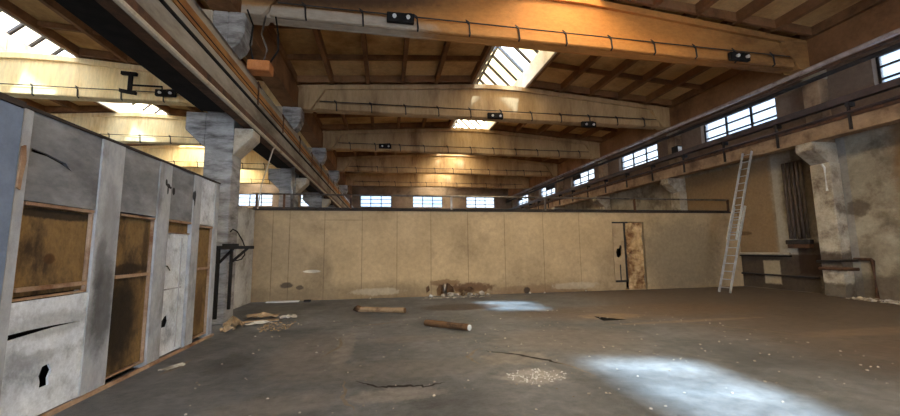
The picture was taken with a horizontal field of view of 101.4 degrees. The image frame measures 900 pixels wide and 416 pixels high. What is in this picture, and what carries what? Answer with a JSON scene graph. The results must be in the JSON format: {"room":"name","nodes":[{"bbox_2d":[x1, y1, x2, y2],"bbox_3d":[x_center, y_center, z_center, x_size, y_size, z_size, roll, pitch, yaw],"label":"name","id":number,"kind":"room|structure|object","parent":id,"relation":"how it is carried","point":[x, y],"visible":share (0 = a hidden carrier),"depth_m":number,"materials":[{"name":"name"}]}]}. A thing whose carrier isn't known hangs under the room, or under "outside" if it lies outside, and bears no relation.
{"room":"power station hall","nodes":[
{"label":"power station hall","id":0,"kind":"room"},
{"bbox_2d":[0,105,220,415],"bbox_3d":[-4.362,0.747,5.234,0.280,2.980,4.100,0,-6,-10],"label":"wall partition","id":1,"kind":"structure","parent":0,"point":[54,349],"depth_m":4.15,"materials":[{"name":"grey concrete"}]},
{"bbox_2d":[12,201,94,301],"bbox_3d":[-4.057,0.440,3.779,0.080,0.920,0.860,0,-6,-10],"label":"boarded window","id":2,"kind":"structure","parent":1,"relation":"in","point":[53,255],"depth_m":3.76,"materials":[{"name":"brown wood"}]},
{"bbox_2d":[105,213,154,379],"bbox_3d":[-4.255,1.110,4.894,0.080,2.020,0.740,0,-6,-10],"label":"doorway","id":3,"kind":"structure","parent":1,"relation":"in","point":[126,346],"depth_m":4.91,"materials":[{"name":"brown wood"}]},
{"bbox_2d":[159,219,191,356],"bbox_3d":[-4.436,1.241,5.905,0.090,2.070,0.670,0,-6,-10],"label":"door","id":4,"kind":"structure","parent":1,"relation":"in","point":[175,271],"depth_m":5.92,"materials":[{"name":"wood"}]},
{"bbox_2d":[192,225,212,338],"bbox_3d":[-4.582,1.335,6.773,0.080,2.000,0.540,0,-6,-10],"label":"doorway","id":5,"kind":"structure","parent":1,"relation":"in","point":[205,235],"depth_m":6.84,"materials":[{"name":"brown wood"}]},
{"bbox_2d":[233,206,254,308],"bbox_3d":[-6.203,1.358,10.272,0.300,2.930,3.030,0,-6,-10],"label":"wall","id":6,"kind":"structure","parent":0,"point":[246,216],"depth_m":11.08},
{"bbox_2d":[239,184,511,209],"bbox_3d":[-10.529,1.084,39.106,36.600,10.000,0.400,0,-6,-10],"label":"wall","id":7,"kind":"structure","parent":0,"point":[397,202],"depth_m":40.23,"materials":[{"name":"beige paint"}]},
{"bbox_2d":[239,194,271,205],"bbox_3d":[-19.913,-0.803,37.709,3.300,1.250,0.070,0,-6,-10],"label":"window","id":8,"kind":"structure","parent":7,"relation":"in","point":[244,199],"depth_m":37.66,"materials":[{"name":"glass"}]},
{"bbox_2d":[205,0,351,193],"bbox_3d":[-6.593,-4.500,15.383,0.580,0.880,48.640,0,-6,-10],"label":"trim","id":9,"kind":"structure","parent":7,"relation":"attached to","point":[282,85],"depth_m":13.14,"materials":[{"name":"brown wood"}]},
{"bbox_2d":[300,195,308,205],"bbox_3d":[-14.001,-0.755,38.732,3.300,1.250,0.070,0,-6,-10],"label":"window","id":10,"kind":"structure","parent":7,"relation":"in","point":[302,203],"depth_m":38.47,"materials":[{"name":"glass"}]},
{"bbox_2d":[360,196,391,206],"bbox_3d":[-7.991,-0.707,39.772,3.300,1.250,0.070,0,-6,-10],"label":"window","id":11,"kind":"structure","parent":7,"relation":"in","point":[365,201],"depth_m":39.76,"materials":[{"name":"glass"}]},
{"bbox_2d":[413,197,441,207],"bbox_3d":[-2.473,-0.662,40.727,3.300,1.250,0.070,0,-6,-10],"label":"window","id":12,"kind":"structure","parent":7,"relation":"in","point":[417,201],"depth_m":40.72,"materials":[{"name":"glass"}]},
{"bbox_2d":[466,197,494,207],"bbox_3d":[3.439,-0.614,41.749,3.300,1.250,0.070,0,-6,-10],"label":"window","id":13,"kind":"structure","parent":7,"relation":"in","point":[472,202],"depth_m":41.73,"materials":[{"name":"glass"}]},
{"bbox_2d":[0,0,886,177],"bbox_3d":[-6.596,-5.627,15.511,36.100,1.022,48.640,0,-6,-10],"label":"ceiling","id":14,"kind":"structure","parent":0,"point":[311,56],"depth_m":14.74,"materials":[{"name":"brown wood"}]},
{"bbox_2d":[0,8,78,57],"bbox_3d":[-14.958,-7.138,11.124,2.670,2.150,6.060,0,-6,-10],"label":"skylight","id":15,"kind":"object","parent":14,"relation":"attached to","point":[7,21],"visible":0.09,"depth_m":13.62,"materials":[{"name":"glass"}]},
{"bbox_2d":[6,23,169,114],"bbox_3d":[-15.994,-6.458,17.076,2.670,2.150,6.060,0,-6,-10],"label":"skylight","id":16,"kind":"object","parent":14,"relation":"attached to","point":[21,39],"visible":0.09,"depth_m":14.67,"materials":[{"name":"glass"}]},
{"bbox_2d":[120,103,167,114],"bbox_3d":[-17.029,-5.779,23.029,2.670,2.150,6.060,0,-6,-10],"label":"skylight","id":17,"kind":"object","parent":14,"relation":"attached to","point":[125,107],"visible":0.05,"depth_m":21.30,"materials":[{"name":"glass"}]},
{"bbox_2d":[452,120,487,128],"bbox_3d":[0.707,-5.635,26.097,2.670,2.150,6.060,0,-6,-10],"label":"skylight","id":18,"kind":"object","parent":14,"relation":"attached to","point":[458,123],"visible":0.23,"depth_m":26.21,"materials":[{"name":"glass"}]},
{"bbox_2d":[450,46,523,129],"bbox_3d":[1.742,-6.315,20.144,2.670,2.150,6.060,0,-6,-10],"label":"skylight","id":19,"kind":"object","parent":14,"relation":"attached to","point":[500,68],"visible":0.3,"depth_m":18.55,"materials":[{"name":"glass"}]},
{"bbox_2d":[473,46,556,87],"bbox_3d":[2.778,-6.994,14.192,2.670,2.150,6.060,0,-6,-10],"label":"skylight","id":20,"kind":"object","parent":14,"relation":"attached to","point":[537,60],"visible":0.09,"depth_m":15.97,"materials":[{"name":"glass"}]},
{"bbox_2d":[241,0,809,75],"bbox_3d":[3.328,-5.503,10.985,17.560,1.649,0.543,1,-7,-10],"label":"roof beam","id":21,"kind":"structure","parent":14,"relation":"attached to","point":[602,28],"depth_m":10.85,"materials":[{"name":"wood"}]},
{"bbox_2d":[387,11,413,24],"bbox_3d":[-1.314,-5.098,9.774,0.720,0.340,0.234,0,-6,-10],"label":"floodlight","id":22,"kind":"object","parent":21,"relation":"attached to","point":[392,17],"visible":1,"depth_m":9.74,"materials":[{"name":"metal"}]},
{"bbox_2d":[728,51,750,61],"bbox_3d":[9.103,-4.795,11.551,0.720,0.340,0.234,0,-6,-10],"label":"floodlight","id":23,"kind":"object","parent":21,"relation":"attached to","point":[732,56],"visible":1,"depth_m":11.51,"materials":[{"name":"metal"}]},
{"bbox_2d":[37,276,899,415],"bbox_3d":[-6.328,3.631,14.705,36.600,0.604,49.040,0,-6,-10],"label":"floor","id":24,"kind":"structure","parent":0,"point":[287,369],"depth_m":5.34,"materials":[{"name":"grey concrete"}]},
{"bbox_2d":[0,92,26,301],"bbox_3d":[-3.669,0.326,1.597,0.120,2.990,3.450,0,-6,-10],"label":"panel","id":25,"kind":"object","parent":24,"relation":"on","point":[11,108],"visible":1,"depth_m":3.25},
{"bbox_2d":[158,362,184,370],"bbox_3d":[-3.843,2.201,5.108,0.128,0.031,0.321,-2,-7,13],"label":"paper scrap","id":26,"kind":"object","parent":24,"relation":"on","point":[182,363],"visible":1,"depth_m":5.08,"materials":[{"name":"beige paper"}]},
{"bbox_2d":[185,9,259,324],"bbox_3d":[-5.423,-1.067,8.780,1.450,7.400,0.600,0,-6,-10],"label":"column","id":27,"kind":"structure","parent":24,"relation":"on","point":[225,141],"depth_m":8.57,"materials":[{"name":"concrete"}]},
{"bbox_2d":[55,0,353,207],"bbox_3d":[-6.303,-1.772,15.122,1.205,1.285,48.440,0,-6,-10],"label":"girder","id":28,"kind":"object","parent":27,"relation":"on","point":[175,41],"visible":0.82,"depth_m":6.54,"materials":[{"name":"metal"}]},
{"bbox_2d":[257,147,274,208],"bbox_3d":[-5.016,-0.837,10.050,0.399,1.720,0.036,0,-6,-10],"label":"hanging cable","id":29,"kind":"object","parent":28,"relation":"hanging from","point":[274,147],"visible":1,"depth_m":10.03,"materials":[{"name":"rubber"}]},
{"bbox_2d":[212,229,253,319],"bbox_3d":[-4.856,1.459,8.263,0.750,1.992,0.160,0,-6,-10],"label":"wall bracket","id":30,"kind":"object","parent":27,"relation":"attached to","point":[231,247],"visible":0.98,"depth_m":8.21,"materials":[{"name":"black metal"}]},
{"bbox_2d":[216,246,253,248],"bbox_3d":[-4.863,0.893,8.327,0.750,0.070,0.160,0,-6,-10],"label":"shelf","id":31,"kind":"object","parent":30,"relation":"attached to","point":[217,247],"depth_m":8.25,"materials":[{"name":"black metal"}]},
{"bbox_2d":[247,9,278,76],"bbox_3d":[-4.596,-4.062,9.021,0.790,1.627,0.421,0,-6,-10],"label":"junction box","id":32,"kind":"object","parent":27,"relation":"attached to","point":[263,67],"visible":0.98,"depth_m":8.91,"materials":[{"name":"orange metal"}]},
{"bbox_2d":[219,325,235,331],"bbox_3d":[-4.492,2.417,7.420,0.230,0.130,0.252,-5,-8,34],"label":"scrap","id":33,"kind":"object","parent":24,"relation":"on","point":[226,328],"visible":1,"depth_m":7.38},
{"bbox_2d":[222,316,242,326],"bbox_3d":[-4.619,2.405,7.831,0.381,0.246,0.385,3,-7,-27],"label":"scrap","id":34,"kind":"object","parent":24,"relation":"on","point":[234,321],"visible":0.92,"depth_m":7.77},
{"bbox_2d":[245,320,272,324],"bbox_3d":[-4.213,2.524,8.124,0.538,0.068,0.214,3,-8,-33],"label":"paper scrap","id":35,"kind":"object","parent":24,"relation":"on","point":[261,321],"visible":1,"depth_m":8.10,"materials":[{"name":"white paper"}]},
{"bbox_2d":[242,319,278,322],"bbox_3d":[-4.374,2.590,8.443,0.800,0.030,0.100,2,-7,-21],"label":"plank","id":36,"kind":"object","parent":24,"relation":"on","point":[251,321],"visible":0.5,"depth_m":8.42,"materials":[{"name":"brown wood"}]},
{"bbox_2d":[244,312,280,318],"bbox_3d":[-4.566,2.601,8.968,0.763,0.109,0.388,1,-7,-16],"label":"scrap","id":37,"kind":"object","parent":24,"relation":"on","point":[263,314],"visible":1,"depth_m":8.88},
{"bbox_2d":[258,321,295,331],"bbox_3d":[-3.713,2.523,7.857,0.629,0.032,1.023,0,-6,-10],"label":"litter","id":38,"kind":"object","parent":24,"relation":"on","point":[265,325],"visible":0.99,"depth_m":7.77,"materials":[{"name":"cardboard"}]},
{"bbox_2d":[266,300,299,302],"bbox_3d":[-5.284,2.960,11.633,0.960,0.030,0.200,0,-6,-10],"label":"board","id":39,"kind":"object","parent":24,"relation":"on","point":[290,300],"visible":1,"depth_m":11.57,"materials":[{"name":"paint"}]},
{"bbox_2d":[280,314,296,318],"bbox_3d":[-3.884,2.597,8.834,0.393,0.075,0.282,2,-7,-21],"label":"paper scrap","id":40,"kind":"object","parent":24,"relation":"on","point":[288,315],"visible":1,"depth_m":8.78,"materials":[{"name":"white paper"}]},
{"bbox_2d":[268,106,309,208],"bbox_3d":[-6.458,-0.388,14.733,1.450,7.400,0.600,0,-6,-10],"label":"column","id":41,"kind":"structure","parent":24,"relation":"on","point":[281,178],"depth_m":14.59,"materials":[{"name":"concrete"}]},
{"bbox_2d":[0,52,280,106],"bbox_3d":[-15.450,-4.938,13.865,17.560,1.649,0.543,0,-6,-10],"label":"roof beam","id":42,"kind":"structure","parent":41,"relation":"on","point":[22,75],"depth_m":13.97,"materials":[{"name":"wood"}]},
{"bbox_2d":[119,71,162,94],"bbox_3d":[-11.872,-4.785,14.191,1.464,0.899,0.120,0,-6,-10],"label":"bracket","id":43,"kind":"object","parent":42,"relation":"attached to","point":[130,75],"visible":0.99,"depth_m":14.10,"materials":[{"name":"black metal"}]},
{"bbox_2d":[155,89,176,96],"bbox_3d":[-11.001,-4.489,14.229,0.720,0.340,0.234,0,-6,-10],"label":"floodlight","id":44,"kind":"object","parent":42,"relation":"attached to","point":[158,92],"visible":0.89,"depth_m":14.20,"materials":[{"name":"metal"}]},
{"bbox_2d":[297,84,670,130],"bbox_3d":[2.285,-4.794,16.933,17.560,1.649,0.543,0,-6,-10],"label":"roof beam","id":45,"kind":"structure","parent":41,"relation":"on","point":[472,102],"depth_m":16.66,"materials":[{"name":"wood"}]},
{"bbox_2d":[487,112,502,118],"bbox_3d":[2.038,-4.164,16.460,0.720,0.340,0.234,0,-6,-10],"label":"floodlight","id":46,"kind":"object","parent":45,"relation":"attached to","point":[497,115],"visible":1,"depth_m":16.43,"materials":[{"name":"metal"}]},
{"bbox_2d":[581,121,595,127],"bbox_3d":[6.493,-3.949,17.210,0.720,0.340,0.234,0,-6,-10],"label":"floodlight","id":47,"kind":"object","parent":45,"relation":"attached to","point":[588,124],"visible":1,"depth_m":17.17,"materials":[{"name":"metal"}]},
{"bbox_2d":[303,147,330,206],"bbox_3d":[-7.493,0.291,20.685,1.450,7.400,0.600,0,-6,-10],"label":"column","id":48,"kind":"structure","parent":24,"relation":"on","point":[320,154],"depth_m":20.57,"materials":[{"name":"concrete"}]},
{"bbox_2d":[52,112,310,146],"bbox_3d":[-16.486,-4.258,19.818,17.560,1.649,0.543,0,-6,-10],"label":"roof beam","id":49,"kind":"structure","parent":48,"relation":"on","point":[123,127],"depth_m":19.68,"materials":[{"name":"wood"}]},
{"bbox_2d":[322,128,599,159],"bbox_3d":[1.250,-4.114,22.886,17.560,1.649,0.543,0,-6,-10],"label":"roof beam","id":50,"kind":"structure","parent":48,"relation":"on","point":[457,141],"depth_m":22.68,"materials":[{"name":"wood"}]},
{"bbox_2d":[379,143,390,148],"bbox_3d":[-3.808,-3.673,21.598,0.720,0.340,0.234,0,-6,-10],"label":"floodlight","id":51,"kind":"object","parent":50,"relation":"attached to","point":[385,145],"visible":1,"depth_m":21.57,"materials":[{"name":"metal"}]},
{"bbox_2d":[325,170,339,207],"bbox_3d":[-8.528,0.971,26.638,1.450,7.400,0.600,0,-6,-10],"label":"column","id":52,"kind":"structure","parent":24,"relation":"on","point":[335,175],"depth_m":26.73,"materials":[{"name":"concrete"}]},
{"bbox_2d":[131,145,327,169],"bbox_3d":[-17.521,-3.579,25.770,17.560,1.649,0.543,0,-6,-10],"label":"roof beam","id":53,"kind":"structure","parent":52,"relation":"on","point":[183,156],"depth_m":25.56,"materials":[{"name":"wood"}]},
{"bbox_2d":[336,154,557,176],"bbox_3d":[0.215,-3.435,28.838,17.560,1.649,0.543,0,-6,-10],"label":"roof beam","id":54,"kind":"structure","parent":52,"relation":"on","point":[453,164],"depth_m":28.63,"materials":[{"name":"wood"}]},
{"bbox_2d":[337,185,347,193],"bbox_3d":[-9.563,1.650,32.590,1.450,7.400,0.600,0,-6,-10],"label":"column","id":55,"kind":"structure","parent":24,"relation":"on","point":[344,188],"depth_m":32.70,"materials":[{"name":"concrete"}]},
{"bbox_2d":[185,168,337,184],"bbox_3d":[-18.556,-2.900,31.723,17.560,1.649,0.543,0,-6,-10],"label":"roof beam","id":56,"kind":"structure","parent":55,"relation":"on","point":[246,176],"depth_m":31.83,"materials":[{"name":"wood"}]},
{"bbox_2d":[345,173,529,188],"bbox_3d":[-0.820,-2.756,34.791,17.560,1.649,0.543,0,-6,-10],"label":"roof beam","id":57,"kind":"structure","parent":55,"relation":"on","point":[354,179],"depth_m":34.57,"materials":[{"name":"wood"}]},
{"bbox_2d":[353,305,405,312],"bbox_3d":[-1.840,2.616,9.527,1.434,0.184,0.244,-2,-7,11],"label":"timber post","id":58,"kind":"object","parent":24,"relation":"on","point":[357,308],"visible":1,"depth_m":9.46,"materials":[{"name":"brown wood"}]},
{"bbox_2d":[443,283,446,295],"bbox_3d":[-0.180,2.832,12.760,0.140,0.420,0.133,0,-6,-10],"label":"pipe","id":59,"kind":"object","parent":24,"relation":"on","point":[444,285],"visible":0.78,"depth_m":12.71,"materials":[{"name":"grey metal"}]},
{"bbox_2d":[424,319,471,330],"bbox_3d":[-0.062,2.391,7.520,1.081,0.143,0.152,-5,-8,32],"label":"timber post","id":60,"kind":"object","parent":24,"relation":"on","point":[434,323],"visible":1,"depth_m":7.45,"materials":[{"name":"brown wood"}]},
{"bbox_2d":[424,295,490,298],"bbox_3d":[0.281,2.966,12.236,2.406,0.046,0.300,0,-6,-10],"label":"rubble","id":61,"kind":"object","parent":24,"relation":"on","point":[484,295],"visible":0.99,"depth_m":12.21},
{"bbox_2d":[506,368,566,382],"bbox_3d":[1.106,2.114,4.648,0.780,0.017,0.500,0,-6,-10],"label":"crumbs","id":62,"kind":"object","parent":24,"relation":"on","point":[538,368],"visible":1,"depth_m":4.61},
{"bbox_2d":[184,307,899,415],"bbox_3d":[1.206,2.290,6.251,9.475,0.027,5.919,0,-6,-10],"label":"debris","id":63,"kind":"object","parent":24,"relation":"on","point":[363,405],"depth_m":5.43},
{"bbox_2d":[718,151,752,292],"bbox_3d":[10.230,0.420,13.148,1.735,5.051,0.453,1,-7,-13],"label":"ladder","id":64,"kind":"object","parent":24,"relation":"on","point":[739,226],"visible":1,"depth_m":13.09,"materials":[{"name":"metal"}]},
{"bbox_2d":[795,67,856,297],"bbox_3d":[11.871,-0.921,11.822,0.950,7.400,0.560,0,-6,-10],"label":"pilaster","id":65,"kind":"object","parent":24,"relation":"on","point":[830,210],"visible":0.77,"depth_m":11.65,"materials":[{"name":"concrete"}]},
{"bbox_2d":[821,164,828,190],"bbox_3d":[11.916,-0.977,11.712,0.064,0.884,0.121,0,-6,-10],"label":"vent pipe","id":66,"kind":"object","parent":65,"relation":"attached to","point":[822,165],"visible":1,"depth_m":11.68,"materials":[{"name":"grey metal"}]},
{"bbox_2d":[816,259,859,270],"bbox_3d":[11.927,1.747,11.348,0.100,0.370,1.055,0,-6,-10],"label":"pipe","id":67,"kind":"object","parent":65,"relation":"attached to","point":[839,260],"visible":1,"depth_m":11.23,"materials":[{"name":"metal"}]},
{"bbox_2d":[845,296,899,304],"bbox_3d":[12.207,2.541,9.764,0.599,0.092,2.552,0,-6,-10],"label":"rubble","id":68,"kind":"object","parent":24,"relation":"on","point":[858,297],"visible":1,"depth_m":10.41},
{"bbox_2d":[251,210,743,301],"bbox_3d":[2.584,1.657,13.819,18.530,2.930,0.950,0,-6,-10],"label":"wall","id":69,"kind":"structure","parent":0,"point":[298,255],"depth_m":13.06,"materials":[{"name":"beige paint"}]},
{"bbox_2d":[249,208,730,212],"bbox_3d":[2.607,0.129,13.615,18.580,0.059,0.300,0,-6,-10],"label":"trim","id":70,"kind":"structure","parent":69,"relation":"on","point":[249,208],"depth_m":13.19,"materials":[{"name":"black metal"}]},
{"bbox_2d":[253,193,729,211],"bbox_3d":[2.519,-0.165,13.633,18.210,0.530,0.060,0,-6,-10],"label":"railing","id":71,"kind":"object","parent":70,"relation":"on","point":[256,194],"visible":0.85,"depth_m":13.32,"materials":[{"name":"grey metal"}]},
{"bbox_2d":[612,222,627,289],"bbox_3d":[6.530,1.802,14.030,0.680,2.560,0.080,0,-6,-10],"label":"door","id":72,"kind":"structure","parent":69,"relation":"in","point":[618,228],"depth_m":14.00,"materials":[{"name":"wood"}]},
{"bbox_2d":[528,188,534,205],"bbox_3d":[7.731,1.796,35.632,0.950,7.400,0.560,0,-6,-10],"label":"pilaster","id":73,"kind":"object","parent":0,"point":[532,193],"visible":0.12,"depth_m":35.77,"materials":[{"name":"concrete"}]},
{"bbox_2d":[551,177,564,210],"bbox_3d":[8.766,1.117,29.680,0.950,7.400,0.560,0,-6,-10],"label":"pilaster","id":74,"kind":"object","parent":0,"point":[560,185],"visible":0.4,"depth_m":29.81,"materials":[{"name":"concrete"}]},
{"bbox_2d":[592,158,610,209],"bbox_3d":[9.801,0.437,23.727,0.950,7.400,0.560,0,-6,-10],"label":"pilaster","id":75,"kind":"object","parent":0,"point":[604,204],"visible":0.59,"depth_m":23.79,"materials":[{"name":"concrete"}]},
{"bbox_2d":[660,127,687,209],"bbox_3d":[10.836,-0.242,17.775,0.950,7.400,0.560,0,-6,-10],"label":"pilaster","id":76,"kind":"object","parent":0,"point":[676,187],"visible":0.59,"depth_m":17.72,"materials":[{"name":"concrete"}]},
{"bbox_2d":[506,42,899,201],"bbox_3d":[10.592,-3.406,18.247,0.140,0.133,48.440,0,-6,-10],"label":"pipe","id":77,"kind":"object","parent":76,"relation":"attached to","point":[895,46],"visible":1,"depth_m":13.50,"materials":[{"name":"metal"}]},
{"bbox_2d":[506,35,899,199],"bbox_3d":[10.570,-3.625,18.268,0.100,0.095,48.440,0,-6,-10],"label":"pipe","id":78,"kind":"object","parent":76,"relation":"attached to","point":[898,36],"visible":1,"depth_m":13.49,"materials":[{"name":"metal"}]},
{"bbox_2d":[509,77,899,208],"bbox_3d":[10.550,-1.926,18.070,0.560,1.060,48.440,0,-6,-10],"label":"beam","id":79,"kind":"object","parent":76,"relation":"on","point":[886,112],"visible":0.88,"depth_m":13.12,"materials":[{"name":"metal"}]},
{"bbox_2d":[671,145,681,152],"bbox_3d":[10.598,-2.701,17.181,0.280,0.360,0.370,0,-6,-10],"label":"floodlight","id":80,"kind":"object","parent":79,"relation":"on","point":[677,148],"visible":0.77,"depth_m":17.03,"materials":[{"name":"black metal"}]},
{"bbox_2d":[512,39,899,300],"bbox_3d":[11.452,-0.992,18.325,0.400,9.000,49.040,0,-6,-10],"label":"wall","id":81,"kind":"structure","parent":0,"point":[869,160],"depth_m":12.73,"materials":[{"name":"paint"}]},
{"bbox_2d":[518,194,527,204],"bbox_3d":[7.876,-0.774,39.107,0.070,1.120,3.300,0,-6,-10],"label":"window","id":82,"kind":"structure","parent":81,"relation":"in","point":[520,200],"depth_m":39.38,"materials":[{"name":"glass"}]},
{"bbox_2d":[541,184,554,196],"bbox_3d":[8.911,-1.454,33.155,0.070,1.120,3.300,0,-6,-10],"label":"window","id":83,"kind":"structure","parent":81,"relation":"in","point":[548,190],"depth_m":33.23,"materials":[{"name":"glass"}]},
{"bbox_2d":[573,168,593,186],"bbox_3d":[9.946,-2.133,27.202,0.070,1.120,3.300,0,-6,-10],"label":"window","id":84,"kind":"structure","parent":81,"relation":"in","point":[587,176],"depth_m":27.33,"materials":[{"name":"glass"}]},
{"bbox_2d":[621,144,657,169],"bbox_3d":[10.982,-2.812,21.249,0.070,1.120,3.300,0,-6,-10],"label":"window","id":85,"kind":"structure","parent":81,"relation":"in","point":[650,153],"depth_m":21.22,"materials":[{"name":"glass"}]},
{"bbox_2d":[507,28,899,198],"bbox_3d":[10.667,-3.823,18.307,0.150,0.143,48.440,0,-6,-10],"label":"pipe","id":86,"kind":"object","parent":81,"relation":"attached to","point":[897,31],"visible":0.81,"depth_m":13.60,"materials":[{"name":"metal"}]},
{"bbox_2d":[508,0,899,195],"bbox_3d":[11.025,-4.397,18.435,0.440,0.960,48.640,0,-6,-10],"label":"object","id":87,"kind":"structure","parent":81,"relation":"attached to","point":[883,18],"depth_m":13.91,"materials":[{"name":"brown wood"}]},
{"bbox_2d":[704,97,776,141],"bbox_3d":[12.017,-3.492,15.297,0.070,1.120,3.300,0,-6,-10],"label":"window","id":88,"kind":"structure","parent":81,"relation":"in","point":[765,111],"depth_m":15.17,"materials":[{"name":"glass"}]},
{"bbox_2d":[739,252,791,256],"bbox_3d":[11.898,1.757,13.947,0.150,0.150,1.850,0,-6,-10],"label":"ledge","id":89,"kind":"object","parent":81,"relation":"attached to","point":[770,254],"visible":1,"depth_m":13.77,"materials":[{"name":"concrete"}]},
{"bbox_2d":[741,272,819,278],"bbox_3d":[11.987,2.471,13.549,0.070,0.070,2.800,0,-6,-10],"label":"pipe","id":90,"kind":"object","parent":81,"relation":"attached to","point":[812,277],"visible":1,"depth_m":13.29,"materials":[{"name":"metal"}]},
{"bbox_2d":[781,164,792,238],"bbox_3d":[12.045,-0.249,13.165,0.083,2.700,0.083,-2,-7,13],"label":"riser pipe","id":91,"kind":"object","parent":81,"relation":"attached to","point":[782,165],"visible":1,"depth_m":13.14,"materials":[{"name":"brown metal"}]},
{"bbox_2d":[785,163,796,238],"bbox_3d":[12.069,-0.265,13.027,0.083,2.700,0.083,-2,-7,13],"label":"riser pipe","id":92,"kind":"object","parent":81,"relation":"attached to","point":[786,164],"visible":1,"depth_m":13.00,"materials":[{"name":"brown metal"}]},
{"bbox_2d":[789,162,800,238],"bbox_3d":[12.092,-0.281,12.890,0.083,2.700,0.083,-2,-7,13],"label":"riser pipe","id":93,"kind":"object","parent":81,"relation":"attached to","point":[790,163],"visible":1,"depth_m":12.87,"materials":[{"name":"brown metal"}]},
{"bbox_2d":[785,240,813,247],"bbox_3d":[12.080,1.240,12.715,0.220,0.280,0.760,0,-6,-10],"label":"box","id":94,"kind":"object","parent":81,"relation":"attached to","point":[791,243],"visible":1,"depth_m":12.62,"materials":[{"name":"metal"}]},
{"bbox_2d":[793,161,805,238],"bbox_3d":[12.116,-0.296,12.753,0.083,2.700,0.083,-2,-7,13],"label":"riser pipe","id":95,"kind":"object","parent":81,"relation":"attached to","point":[794,162],"visible":1,"depth_m":12.72,"materials":[{"name":"brown metal"}]},
{"bbox_2d":[798,160,810,237],"bbox_3d":[12.140,-0.312,12.616,0.083,2.700,0.083,-2,-7,13],"label":"riser pipe","id":96,"kind":"object","parent":81,"relation":"attached to","point":[799,161],"visible":1,"depth_m":12.60,"materials":[{"name":"brown metal"}]},
{"bbox_2d":[853,258,879,298],"bbox_3d":[12.425,2.087,10.972,0.100,1.200,0.480,0,-6,-10],"label":"pipe","id":97,"kind":"object","parent":81,"relation":"attached to","point":[871,260],"visible":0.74,"depth_m":10.79,"materials":[{"name":"metal"}]},
{"bbox_2d":[875,48,899,83],"bbox_3d":[13.052,-4.171,9.344,0.070,1.120,3.300,0,-6,-10],"label":"window","id":98,"kind":"structure","parent":81,"relation":"in","point":[888,64],"depth_m":10.74,"materials":[{"name":"glass"}]},
{"bbox_3d":[0.317,1.783,26.919,18.530,0.150,26.800,0,-6,-10],"label":"ceiling","id":99,"kind":"structure","parent":0,"visible":0},
{"bbox_2d":[290,167,294,206],"bbox_3d":[-5.441,-0.626,12.710,0.120,1.600,0.114,0,-6,-10],"label":"pipe","id":100,"kind":"object","parent":99,"relation":"on","point":[292,168],"visible":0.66,"depth_m":12.68,"materials":[{"name":"grey metal"}]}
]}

